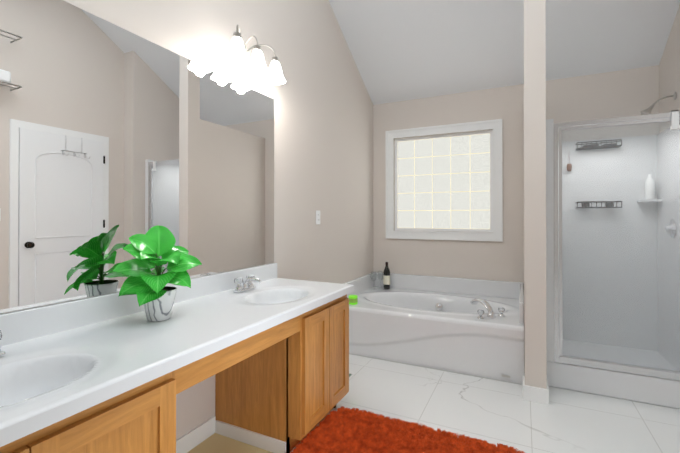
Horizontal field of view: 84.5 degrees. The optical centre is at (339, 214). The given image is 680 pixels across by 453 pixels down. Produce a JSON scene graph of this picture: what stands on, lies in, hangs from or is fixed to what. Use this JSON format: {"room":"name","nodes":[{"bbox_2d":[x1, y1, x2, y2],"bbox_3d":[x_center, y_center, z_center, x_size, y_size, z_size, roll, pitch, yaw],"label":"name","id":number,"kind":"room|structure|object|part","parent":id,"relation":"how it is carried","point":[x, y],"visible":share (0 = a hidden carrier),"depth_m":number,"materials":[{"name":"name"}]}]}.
{"room":"bathroom","nodes":[
{"label":"bathroom","id":0,"kind":"room"},
{"bbox_2d":[0,0,372,439],"bbox_3d":[-0.914,-0.805,1.891,0.120,4.100,5.930,0,0,26],"label":"wall","id":1,"kind":"structure","parent":0,"point":[323,133],"depth_m":2.96,"materials":[{"name":"beige paint"}]},
{"bbox_2d":[0,0,273,312],"bbox_3d":[-0.939,-0.241,1.689,0.006,1.156,2.132,0,0,26],"label":"mirror","id":2,"kind":"object","parent":1,"relation":"attached to","point":[113,138],"visible":0.89,"depth_m":1.59,"materials":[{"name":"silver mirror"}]},
{"bbox_2d":[176,416,214,452],"bbox_3d":[-0.879,1.197,1.801,0.013,0.095,0.759,0,0,26],"label":"baseboard","id":3,"kind":"structure","parent":1,"relation":"attached to","point":[194,437],"depth_m":2.01,"materials":[{"name":"white paint"}]},
{"bbox_2d":[224,25,285,84],"bbox_3d":[-0.534,-0.977,2.279,0.216,0.223,0.496,0,0,26],"label":"sconce","id":4,"kind":"object","parent":1,"relation":"attached to","point":[236,54],"visible":1,"depth_m":2.23,"materials":[{"name":"white glass"}]},
{"bbox_2d":[316,210,319,224],"bbox_3d":[-0.187,0.027,3.218,0.007,0.120,0.072,0,0,26],"label":"electrical outlet plate","id":5,"kind":"object","parent":1,"relation":"attached to","point":[317,217],"visible":1,"depth_m":3.20,"materials":[{"name":"white plastic"}]},
{"bbox_2d":[290,341,679,452],"bbox_3d":[0.406,1.292,1.232,3.060,0.100,5.930,0,0,26],"label":"floor","id":6,"kind":"structure","parent":0,"point":[489,411],"depth_m":2.37,"materials":[{"name":"tile"}]},
{"bbox_2d":[0,263,353,452],"bbox_3d":[-0.661,0.791,1.555,0.618,0.905,2.155,0,0,26],"label":"bathroom vanity","id":7,"kind":"object","parent":6,"relation":"on","point":[115,373],"visible":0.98,"depth_m":1.41,"materials":[{"name":"brown wood"}]},
{"bbox_2d":[113,225,201,320],"bbox_3d":[-0.767,0.245,1.580,0.288,0.395,0.304,0,0,26],"label":"potted plant","id":8,"kind":"object","parent":7,"relation":"on","point":[151,290],"visible":1,"depth_m":1.54,"materials":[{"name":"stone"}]},
{"bbox_2d":[215,416,285,452],"bbox_3d":[-0.486,1.198,2.025,0.460,0.095,0.011,0,0,26],"label":"baseboard","id":9,"kind":"structure","parent":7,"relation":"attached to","point":[246,436],"depth_m":2.02,"materials":[{"name":"white paint"}]},
{"bbox_2d":[187,433,272,452],"bbox_3d":[-0.627,1.242,1.678,0.546,0.003,0.734,0,0,26],"label":"floor","id":10,"kind":"structure","parent":6,"relation":"on","point":[216,443],"depth_m":1.99,"materials":[{"name":"brown"}]},
{"bbox_2d":[291,406,524,452],"bbox_3d":[0.210,1.233,1.571,1.086,0.012,1.231,0,0,26],"label":"rug","id":11,"kind":"object","parent":6,"relation":"on","point":[341,429],"visible":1,"depth_m":2.00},
{"bbox_2d":[343,272,523,384],"bbox_3d":[0.870,0.963,3.569,1.589,0.580,1.082,0,0,26],"label":"bathtub","id":12,"kind":"object","parent":6,"relation":"on","point":[470,327],"visible":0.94,"depth_m":3.16,"materials":[{"name":"white ceramic"}]},
{"bbox_2d":[349,295,357,304],"bbox_3d":[0.121,0.793,3.480,0.085,0.076,0.085,0,0,26],"label":"candle","id":13,"kind":"object","parent":12,"relation":"on","point":[353,299],"visible":0.98,"depth_m":3.44,"materials":[{"name":"green wax"}]},
{"bbox_2d":[383,262,389,289],"bbox_3d":[0.523,0.684,4.185,0.076,0.302,0.076,0,0,26],"label":"wine bottle","id":14,"kind":"object","parent":12,"relation":"on","point":[386,278],"visible":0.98,"depth_m":4.16,"materials":[{"name":"black glass"}]},
{"bbox_2d":[543,380,548,403],"bbox_3d":[1.429,1.201,2.585,0.013,0.095,0.288,0,0,26],"label":"baseboard","id":15,"kind":"structure","parent":6,"relation":"on","point":[546,391],"depth_m":2.46,"materials":[{"name":"white paint"}]},
{"bbox_2d":[546,110,679,408],"bbox_3d":[2.123,0.280,2.969,0.921,1.940,1.061,0,0,26],"label":"shower","id":16,"kind":"object","parent":6,"relation":"on","point":[613,267],"visible":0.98,"depth_m":2.79,"materials":[{"name":"white plastic"}]},
{"bbox_2d":[645,174,654,198],"bbox_3d":[2.656,-0.237,3.206,0.064,0.215,0.063,0,0,26],"label":"bottle","id":17,"kind":"object","parent":16,"relation":"on","point":[647,189],"depth_m":3.18,"materials":[{"name":"white plastic"}]},
{"bbox_2d":[329,0,679,104],"bbox_3d":[0.406,-1.959,1.248,3.060,1.439,5.930,0,0,26],"label":"ceiling","id":18,"kind":"structure","parent":0,"point":[402,50],"depth_m":3.40,"materials":[{"name":"white paint"}]},
{"bbox_2d":[373,65,658,340],"bbox_3d":[1.610,-0.195,3.884,2.890,2.900,0.120,0,0,26],"label":"wall","id":19,"kind":"structure","parent":0,"point":[625,93],"depth_m":3.80,"materials":[{"name":"beige paint"}]},
{"bbox_2d":[385,119,502,241],"bbox_3d":[1.105,-0.344,4.093,1.240,1.240,0.103,0,0,26],"label":"window","id":20,"kind":"structure","parent":19,"relation":"in","point":[494,232],"depth_m":4.01,"materials":[{"name":"white paint"}]},
{"bbox_2d":[398,133,489,228],"bbox_3d":[1.121,-0.344,4.126,1.000,1.000,0.018,0,0,26],"label":"joint","id":21,"kind":"object","parent":20,"relation":"in","point":[432,192],"visible":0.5,"depth_m":4.16,"materials":[{"name":"beige"}]},
{"bbox_2d":[398,134,489,228],"bbox_3d":[1.117,-0.344,4.117,0.994,0.994,0.018,0,0,26],"label":"blocks","id":22,"kind":"object","parent":20,"relation":"in","point":[445,183],"visible":1,"depth_m":4.09,"materials":[{"name":"white glass"}]},
{"bbox_3d":[1.118,-0.344,4.119,1.057,1.057,0.045,0,0,26],"label":"vinyl frame","id":23,"kind":"part","parent":20,"relation":"part of","materials":[{"name":"white plastic"}]},
{"bbox_2d":[524,0,546,388],"bbox_3d":[1.596,-0.429,3.096,0.130,3.360,1.310,0,0,26],"label":"wall column","id":24,"kind":"structure","parent":0,"point":[535,189],"depth_m":2.51,"materials":[{"name":"beige paint"}]},
{"bbox_2d":[659,5,679,132],"bbox_3d":[2.667,-0.551,2.704,0.290,3.600,1.310,0,0,26],"label":"wall","id":25,"kind":"structure","parent":0,"point":[669,73],"depth_m":3.00,"materials":[{"name":"beige paint"}]},
{"bbox_2d":[640,92,675,114],"bbox_3d":[2.503,-0.861,2.948,0.215,0.174,0.076,0,0,26],"label":"shower head","id":26,"kind":"object","parent":25,"relation":"attached to","point":[647,111],"visible":0.96,"depth_m":2.95}
]}

